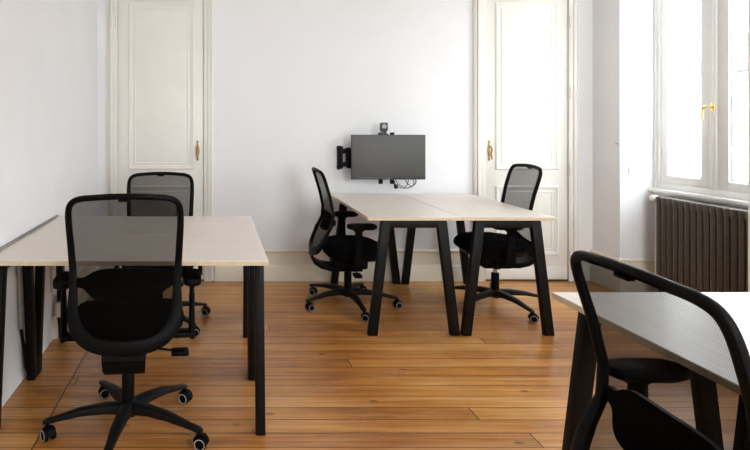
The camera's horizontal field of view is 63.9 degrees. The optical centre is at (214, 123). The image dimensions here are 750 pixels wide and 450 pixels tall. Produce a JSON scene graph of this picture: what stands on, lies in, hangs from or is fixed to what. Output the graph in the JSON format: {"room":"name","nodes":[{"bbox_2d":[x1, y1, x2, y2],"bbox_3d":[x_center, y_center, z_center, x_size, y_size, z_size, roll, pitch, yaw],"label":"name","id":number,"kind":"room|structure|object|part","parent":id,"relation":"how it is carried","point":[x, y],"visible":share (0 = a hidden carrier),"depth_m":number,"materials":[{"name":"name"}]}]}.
{"room":"open-plan office","nodes":[
{"label":"open-plan office","id":0,"kind":"room"},
{"bbox_2d":[0,0,96,406],"bbox_3d":[-1.090,-0.157,1.775,0.200,2.950,6.450,0,0,0],"label":"wall","id":1,"kind":"structure","parent":0,"point":[48,48],"depth_m":3.27,"materials":[{"name":"white paint"}]},
{"bbox_2d":[16,266,22,328],"bbox_3d":[-0.974,0.853,2.840,0.020,0.345,0.062,0,0,0],"label":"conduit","id":2,"kind":"object","parent":1,"relation":"attached to","point":[18,268],"visible":0.88,"depth_m":2.84,"materials":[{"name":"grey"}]},
{"bbox_2d":[20,329,29,376],"bbox_3d":[-0.963,1.175,2.901,0.017,0.281,0.088,0,0,16],"label":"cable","id":3,"kind":"object","parent":2,"relation":"hanging from","point":[21,330],"visible":1,"depth_m":2.89,"materials":[{"name":"black plastic"}]},
{"bbox_2d":[0,215,57,249],"bbox_3d":[-0.983,0.571,2.990,0.012,0.010,1.140,0,0,0],"label":"strip","id":4,"kind":"object","parent":1,"relation":"attached to","point":[52,218],"visible":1,"depth_m":2.96,"materials":[{"name":"grey"}]},
{"bbox_2d":[50,266,59,316],"bbox_3d":[-0.957,0.996,3.441,0.044,0.343,0.090,0,0,30],"label":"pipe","id":5,"kind":"object","parent":1,"relation":"attached to","point":[52,267],"visible":0.57,"depth_m":3.42,"materials":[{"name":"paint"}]},
{"bbox_2d":[54,289,68,338],"bbox_3d":[-0.977,1.187,4.149,0.026,0.262,1.299,0,0,0],"label":"baseboard","id":6,"kind":"structure","parent":1,"relation":"attached to","point":[55,295],"depth_m":3.50,"materials":[{"name":"paint"}]},
{"bbox_2d":[0,281,596,449],"bbox_3d":[1.205,1.368,1.775,4.790,0.100,6.450,0,0,0],"label":"floor","id":7,"kind":"structure","parent":0,"point":[330,384],"depth_m":2.98,"materials":[{"name":"brown wood"}]},
{"bbox_2d":[40,193,209,449],"bbox_3d":[-0.383,0.794,2.436,0.700,1.048,0.705,0,0,-5],"label":"office chair","id":8,"kind":"object","parent":7,"relation":"on","point":[123,305],"visible":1,"depth_m":2.26,"materials":[{"name":"black plastic"}]},
{"bbox_3d":[-0.580,0.835,2.452,0.170,0.185,0.070,0,0,-5],"label":"armrest","id":9,"kind":"part","parent":8,"relation":"part of","materials":[{"name":"black plastic"}]},
{"bbox_3d":[-0.356,0.568,2.254,0.440,0.559,0.103,0,0,-5],"label":"panel","id":10,"kind":"part","parent":8,"relation":"part of","materials":[{"name":"black fabric"}]},
{"bbox_3d":[-0.356,0.583,2.250,0.468,0.626,0.143,0,0,-5],"label":"backrest frame","id":11,"kind":"part","parent":8,"relation":"part of","materials":[{"name":"black plastic"}]},
{"bbox_3d":[-0.211,0.988,2.487,0.193,0.039,0.055,0,0,-5],"label":"lever","id":12,"kind":"part","parent":8,"relation":"part of","materials":[{"name":"black plastic"}]},
{"bbox_3d":[-0.377,0.834,2.490,0.480,0.071,0.464,0,0,-5],"label":"seat","id":13,"kind":"part","parent":8,"relation":"part of","materials":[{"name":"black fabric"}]},
{"bbox_3d":[-0.171,0.835,2.488,0.170,0.185,0.070,0,0,-5],"label":"armrest","id":14,"kind":"part","parent":8,"relation":"part of","materials":[{"name":"black plastic"}]},
{"bbox_2d":[0,234,268,435],"bbox_3d":[-0.374,0.948,2.696,1.200,0.740,0.582,0,0,0],"label":"desk","id":15,"kind":"object","parent":7,"relation":"on","point":[32,250],"visible":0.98,"depth_m":2.56,"materials":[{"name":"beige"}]},
{"bbox_3d":[-0.946,0.960,2.481,0.040,0.716,0.142,0,0,0],"label":"leg","id":16,"kind":"part","parent":15,"relation":"part of","materials":[{"name":"black metal"}]},
{"bbox_3d":[-0.946,0.960,2.912,0.040,0.716,0.142,0,0,0],"label":"leg","id":17,"kind":"part","parent":15,"relation":"part of","materials":[{"name":"black metal"}]},
{"bbox_3d":[0.194,0.960,2.912,0.040,0.716,0.142,0,0,0],"label":"leg","id":18,"kind":"part","parent":15,"relation":"part of","materials":[{"name":"black metal"}]},
{"bbox_3d":[0.194,0.960,2.481,0.040,0.716,0.142,0,0,0],"label":"leg","id":19,"kind":"part","parent":15,"relation":"part of","materials":[{"name":"black metal"}]},
{"bbox_2d":[31,216,257,374],"bbox_3d":[-0.374,0.948,3.281,1.200,0.740,0.582,0,0,0],"label":"desk","id":20,"kind":"object","parent":7,"relation":"on","point":[192,224],"visible":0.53,"depth_m":3.15,"materials":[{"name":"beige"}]},
{"bbox_3d":[-0.946,0.960,3.066,0.040,0.716,0.142,0,0,0],"label":"leg","id":21,"kind":"part","parent":20,"relation":"part of","materials":[{"name":"black metal"}]},
{"bbox_3d":[-0.946,0.960,3.497,0.040,0.716,0.142,0,0,0],"label":"leg","id":22,"kind":"part","parent":20,"relation":"part of","materials":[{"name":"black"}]},
{"bbox_3d":[0.194,0.960,3.497,0.040,0.716,0.142,0,0,0],"label":"leg","id":23,"kind":"part","parent":20,"relation":"part of","materials":[{"name":"black metal"}]},
{"bbox_3d":[0.194,0.960,3.066,0.040,0.716,0.142,0,0,0],"label":"leg","id":24,"kind":"part","parent":20,"relation":"part of","materials":[{"name":"black metal"}]},
{"bbox_2d":[127,172,210,336],"bbox_3d":[-0.374,0.827,3.793,0.699,0.982,0.696,0,0,-2],"label":"office chair","id":25,"kind":"object","parent":7,"relation":"on","point":[178,185],"visible":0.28,"depth_m":3.99,"materials":[{"name":"black plastic"}]},
{"bbox_3d":[-0.380,0.633,3.981,0.440,0.559,0.103,0,0,-2],"label":"panel","id":26,"kind":"part","parent":25,"relation":"part of","materials":[{"name":"black fabric"}]},
{"bbox_3d":[-0.380,0.649,3.986,0.468,0.626,0.143,0,0,-2],"label":"backrest frame","id":27,"kind":"part","parent":25,"relation":"part of","materials":[{"name":"black plastic"}]},
{"bbox_3d":[-0.372,0.900,3.745,0.480,0.071,0.464,0,0,-2],"label":"seat","id":28,"kind":"part","parent":25,"relation":"part of","materials":[{"name":"black fabric"}]},
{"bbox_3d":[-0.168,0.900,3.772,0.170,0.185,0.070,0,0,-2],"label":"armrest","id":29,"kind":"part","parent":25,"relation":"part of","materials":[{"name":"black plastic"}]},
{"bbox_2d":[305,167,402,321],"bbox_3d":[0.989,0.818,4.124,0.703,1.000,0.689,0,0,1],"label":"office chair","id":30,"kind":"object","parent":7,"relation":"on","point":[347,254],"visible":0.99,"depth_m":4.05,"materials":[{"name":"black plastic"}]},
{"bbox_3d":[0.766,0.616,4.154,0.103,0.559,0.440,0,0,1],"label":"panel","id":31,"kind":"part","parent":30,"relation":"part of","materials":[{"name":"black fabric"}]},
{"bbox_3d":[0.761,0.631,4.154,0.143,0.626,0.468,0,0,1],"label":"backrest frame","id":32,"kind":"part","parent":30,"relation":"part of","materials":[{"name":"black plastic"}]},
{"bbox_3d":[0.986,0.882,4.355,0.070,0.185,0.170,0,0,1],"label":"armrest","id":33,"kind":"part","parent":30,"relation":"part of","materials":[{"name":"black plastic"}]},
{"bbox_3d":[1.002,0.882,4.149,0.464,0.071,0.480,0,0,1],"label":"seat","id":34,"kind":"part","parent":30,"relation":"part of","materials":[{"name":"black fabric"}]},
{"bbox_3d":[0.982,1.036,3.984,0.055,0.039,0.193,0,0,1],"label":"lever","id":35,"kind":"part","parent":30,"relation":"part of","materials":[{"name":"black plastic"}]},
{"bbox_3d":[0.978,0.882,3.945,0.070,0.185,0.170,0,0,1],"label":"armrest","id":36,"kind":"part","parent":30,"relation":"part of","materials":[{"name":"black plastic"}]},
{"bbox_2d":[330,194,461,335],"bbox_3d":[1.240,0.948,4.130,0.582,0.740,1.200,0,0,0],"label":"desk","id":37,"kind":"object","parent":7,"relation":"on","point":[393,211],"visible":0.94,"depth_m":3.56,"materials":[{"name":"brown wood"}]},
{"bbox_3d":[1.024,0.960,4.702,0.142,0.716,0.040,0,0,0],"label":"leg","id":38,"kind":"part","parent":37,"relation":"part of","materials":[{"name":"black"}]},
{"bbox_3d":[1.024,0.960,3.562,0.142,0.716,0.040,0,0,0],"label":"leg","id":39,"kind":"part","parent":37,"relation":"part of","materials":[{"name":"black metal"}]},
{"bbox_3d":[1.456,0.960,4.702,0.142,0.716,0.040,0,0,0],"label":"leg","id":40,"kind":"part","parent":37,"relation":"part of","materials":[{"name":"black metal"}]},
{"bbox_3d":[1.456,0.960,3.562,0.142,0.716,0.040,0,0,0],"label":"leg","id":41,"kind":"part","parent":37,"relation":"part of","materials":[{"name":"black metal"}]},
{"bbox_2d":[401,194,556,335],"bbox_3d":[1.825,0.948,4.130,0.582,0.740,1.200,0,0,0],"label":"desk","id":42,"kind":"object","parent":7,"relation":"on","point":[484,212],"visible":0.97,"depth_m":3.56,"materials":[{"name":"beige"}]},
{"bbox_3d":[1.609,0.960,4.702,0.142,0.716,0.040,0,0,0],"label":"leg","id":43,"kind":"part","parent":42,"relation":"part of","materials":[{"name":"black metal"}]},
{"bbox_3d":[2.041,0.960,4.702,0.142,0.716,0.040,0,0,0],"label":"leg","id":44,"kind":"part","parent":42,"relation":"part of","materials":[{"name":"black metal"}]},
{"bbox_3d":[1.609,0.960,3.562,0.142,0.716,0.040,0,0,0],"label":"leg","id":45,"kind":"part","parent":42,"relation":"part of","materials":[{"name":"black metal"}]},
{"bbox_3d":[2.041,0.960,3.562,0.142,0.716,0.040,0,0,0],"label":"leg","id":46,"kind":"part","parent":42,"relation":"part of","materials":[{"name":"black metal"}]},
{"bbox_2d":[453,163,542,322],"bbox_3d":[2.068,0.803,4.113,0.685,1.030,0.712,0,0,3],"label":"office chair","id":47,"kind":"object","parent":7,"relation":"on","point":[513,249],"visible":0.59,"depth_m":4.05,"materials":[{"name":"black plastic"}]},
{"bbox_3d":[1.990,0.852,4.122,0.464,0.071,0.480,0,0,3],"label":"seat","id":48,"kind":"part","parent":47,"relation":"part of","materials":[{"name":"black fabric"}]},
{"bbox_3d":[1.966,0.996,4.006,0.045,0.033,0.096,0,0,3],"label":"lever","id":49,"kind":"part","parent":47,"relation":"part of","materials":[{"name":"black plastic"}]},
{"bbox_3d":[1.999,0.853,3.916,0.070,0.185,0.170,0,0,3],"label":"armrest","id":50,"kind":"part","parent":47,"relation":"part of","materials":[{"name":"black plastic"}]},
{"bbox_3d":[2.226,0.586,4.109,0.103,0.559,0.440,0,0,3],"label":"panel","id":51,"kind":"part","parent":47,"relation":"part of","materials":[{"name":"black fabric"}]},
{"bbox_3d":[2.230,0.601,4.109,0.143,0.626,0.468,0,0,3],"label":"backrest frame","id":52,"kind":"part","parent":47,"relation":"part of","materials":[{"name":"black plastic"}]},
{"bbox_2d":[552,292,749,449],"bbox_3d":[1.449,0.948,1.360,0.582,0.740,1.200,0,0,0],"label":"desk","id":53,"kind":"object","parent":7,"relation":"on","point":[583,369],"visible":0.14,"depth_m":1.91,"materials":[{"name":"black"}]},
{"bbox_3d":[1.234,0.960,1.932,0.142,0.716,0.040,0,0,0],"label":"leg","id":54,"kind":"part","parent":53,"relation":"part of","materials":[{"name":"black metal"}]},
{"bbox_2d":[570,250,749,449],"bbox_3d":[1.097,0.807,1.211,0.688,1.022,0.709,0,0,1],"label":"office chair","id":55,"kind":"object","parent":7,"relation":"on","point":[673,369],"visible":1,"depth_m":1.16,"materials":[{"name":"black plastic"}]},
{"bbox_2d":[649,195,747,292],"bbox_3d":[3.375,0.929,3.917,0.128,0.777,0.903,0,0,0],"label":"radiator","id":56,"kind":"object","parent":7,"relation":"on","point":[701,246],"visible":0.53,"depth_m":3.89,"materials":[{"name":"brown metal"}]},
{"bbox_2d":[723,292,749,301],"bbox_3d":[2.034,0.948,1.360,0.582,0.740,1.200,0,0,0],"label":"desk","id":57,"kind":"object","parent":7,"relation":"on","point":[742,295],"visible":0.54,"depth_m":1.93,"materials":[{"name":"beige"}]},
{"bbox_2d":[97,0,592,280],"bbox_3d":[1.305,-0.157,4.900,4.590,2.950,0.200,0,0,0],"label":"wall","id":58,"kind":"structure","parent":0,"point":[293,80],"depth_m":4.80,"materials":[{"name":"white paint"}]},
{"bbox_2d":[107,0,212,281],"bbox_3d":[-0.460,-0.012,4.767,0.884,2.660,0.065,0,0,0],"label":"door","id":59,"kind":"structure","parent":58,"relation":"in","point":[160,52],"depth_m":4.79,"materials":[{"name":"beige paint"}]},
{"bbox_3d":[-0.860,-0.004,4.780,0.085,2.645,0.040,0,0,0],"label":"casing","id":60,"kind":"part","parent":59,"relation":"part of","materials":[{"name":"beige paint"}]},
{"bbox_3d":[-0.450,-0.320,4.782,0.554,1.405,0.012,0,0,0],"label":"panel moulding","id":61,"kind":"part","parent":59,"relation":"part of","materials":[{"name":"beige paint"}]},
{"bbox_3d":[-0.145,0.223,4.784,0.032,0.170,0.012,0,0,0],"label":"handle plate","id":62,"kind":"part","parent":59,"relation":"part of","materials":[{"name":"gold metal"}]},
{"bbox_3d":[-0.056,0.001,4.780,0.075,2.635,0.040,0,0,0],"label":"casing","id":63,"kind":"part","parent":59,"relation":"part of","materials":[{"name":"beige paint"}]},
{"bbox_2d":[215,249,468,280],"bbox_3d":[1.083,1.187,4.787,2.165,0.262,0.026,0,0,0],"label":"baseboard","id":64,"kind":"structure","parent":58,"relation":"attached to","point":[284,264],"depth_m":4.77,"materials":[{"name":"paint"}]},
{"bbox_2d":[346,227,354,234],"bbox_3d":[1.149,0.914,4.792,0.090,0.090,0.014,0,0,0],"label":"power socket","id":65,"kind":"object","parent":58,"relation":"attached to","point":[348,231],"visible":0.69,"depth_m":4.79,"materials":[{"name":"white plastic"}]},
{"bbox_2d":[337,132,393,183],"bbox_3d":[1.252,0.278,4.726,0.472,0.418,0.127,0,0,18],"label":"mount","id":66,"kind":"object","parent":58,"relation":"attached to","point":[340,151],"depth_m":4.75,"materials":[{"name":"black metal"}]},
{"bbox_3d":[1.049,0.281,4.785,0.052,0.196,0.030,0,0,0],"label":"wall plate","id":67,"kind":"part","parent":66,"relation":"part of","materials":[{"name":"black metal"}]},
{"bbox_2d":[351,135,424,179],"bbox_3d":[1.400,0.268,4.621,0.599,0.362,0.049,0,0,0],"label":"monitor","id":68,"kind":"object","parent":66,"relation":"attached to","point":[373,157],"visible":1,"depth_m":4.60,"materials":[{"name":"black plastic"}]},
{"bbox_2d":[379,123,388,134],"bbox_3d":[1.365,0.038,4.609,0.070,0.098,0.037,0,0,0],"label":"webcam","id":69,"kind":"object","parent":68,"relation":"on","point":[383,126],"visible":1,"depth_m":4.60,"materials":[{"name":"black"}]},
{"bbox_2d":[391,180,416,188],"bbox_3d":[1.538,0.475,4.660,0.218,0.108,0.047,0,0,0],"label":"cable","id":70,"kind":"object","parent":68,"relation":"attached to","point":[391,180],"visible":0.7,"depth_m":4.66,"materials":[{"name":"black plastic"}]},
{"bbox_2d":[473,0,578,281],"bbox_3d":[2.610,-0.012,4.767,0.879,2.660,0.065,0,0,0],"label":"door","id":71,"kind":"structure","parent":58,"relation":"in","point":[526,52],"depth_m":4.79,"materials":[{"name":"beige paint"}]},
{"bbox_3d":[2.217,-0.009,4.780,0.095,2.655,0.040,0,0,0],"label":"casing","id":72,"kind":"part","parent":71,"relation":"part of","materials":[{"name":"beige paint"}]},
{"bbox_3d":[2.302,0.223,4.784,0.032,0.170,0.012,0,0,0],"label":"handle plate","id":73,"kind":"part","parent":71,"relation":"part of","materials":[{"name":"gold metal"}]},
{"bbox_3d":[2.615,1.250,4.785,0.679,0.105,0.006,0,0,0],"label":"kick rail","id":74,"kind":"part","parent":71,"relation":"part of","materials":[{"name":"beige paint"}]},
{"bbox_3d":[2.619,-0.320,4.782,0.529,1.405,0.012,0,0,0],"label":"panel moulding","id":75,"kind":"part","parent":71,"relation":"part of","materials":[{"name":"beige paint"}]},
{"bbox_3d":[2.619,0.810,4.782,0.529,0.585,0.012,0,0,0],"label":"panel moulding","id":76,"kind":"part","parent":71,"relation":"part of","materials":[{"name":"beige paint"}]},
{"bbox_3d":[3.006,-0.004,4.780,0.085,2.645,0.040,0,0,0],"label":"casing","id":77,"kind":"part","parent":71,"relation":"part of","materials":[{"name":"beige paint"}]},
{"bbox_2d":[593,0,749,291],"bbox_3d":[3.390,-0.157,1.775,0.420,2.950,6.050,0,0,0],"label":"wall","id":78,"kind":"structure","parent":0,"point":[623,30],"depth_m":4.48,"materials":[{"name":"white paint"}]},
{"bbox_2d":[590,249,616,259],"bbox_3d":[3.167,1.187,4.638,0.026,0.262,0.323,0,0,0],"label":"baseboard","id":79,"kind":"structure","parent":78,"relation":"attached to","point":[591,250],"depth_m":4.65,"materials":[{"name":"paint"}]},
{"bbox_2d":[628,165,636,172],"bbox_3d":[3.275,0.353,4.470,0.064,0.064,0.012,0,0,0],"label":"light switch","id":80,"kind":"object","parent":78,"relation":"attached to","point":[631,168],"visible":1,"depth_m":4.47,"materials":[{"name":"white plastic"}]},
{"bbox_2d":[617,258,654,273],"bbox_3d":[3.328,1.187,4.463,0.335,0.262,0.026,0,0,0],"label":"baseboard","id":81,"kind":"structure","parent":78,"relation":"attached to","point":[648,264],"depth_m":4.46,"materials":[{"name":"paint"}]},
{"bbox_2d":[648,188,747,208],"bbox_3d":[3.453,0.533,3.938,0.105,0.069,1.074,0,0,0],"label":"windowsill","id":82,"kind":"structure","parent":78,"relation":"attached to","point":[656,191],"depth_m":4.01,"materials":[{"name":"white paint"}]},
{"bbox_2d":[654,0,747,200],"bbox_3d":[3.445,-0.467,3.938,0.129,1.929,1.074,0,0,0],"label":"window","id":83,"kind":"structure","parent":78,"relation":"in","point":[718,17],"depth_m":4.00,"materials":[{"name":"white paint"}]},
{"bbox_3d":[3.484,-0.465,4.188,0.050,1.835,0.467,0,0,0],"label":"sash","id":84,"kind":"part","parent":83,"relation":"part of","materials":[{"name":"white paint"}]},
{"bbox_3d":[3.408,-0.090,3.945,0.055,0.117,0.058,0,0,0],"label":"espagnolette handle","id":85,"kind":"part","parent":83,"relation":"part of","materials":[{"name":"gold metal"}]},
{"bbox_3d":[3.484,-0.465,3.700,0.050,1.835,0.491,0,0,0],"label":"sash","id":86,"kind":"part","parent":83,"relation":"part of","materials":[{"name":"white paint"}]},
{"label":"outside","id":87,"kind":"structure","parent":0,"visible":0},
{"bbox_3d":[31.850,8.368,10.000,56.300,0.100,100.000,0,0,0],"label":"street","id":88,"kind":"object","parent":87,"visible":0},
{"bbox_2d":[695,31,747,181],"bbox_3d":[16.975,1.518,6.125,9.650,13.600,16.650,0,0,0],"label":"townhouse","id":89,"kind":"structure","parent":88,"relation":"on","point":[742,44],"depth_m":13.53,"materials":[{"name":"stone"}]},
{"bbox_3d":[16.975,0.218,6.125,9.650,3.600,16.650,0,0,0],"label":"cornice","id":90,"kind":"part","parent":89,"relation":"part of","materials":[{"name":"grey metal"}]}
]}

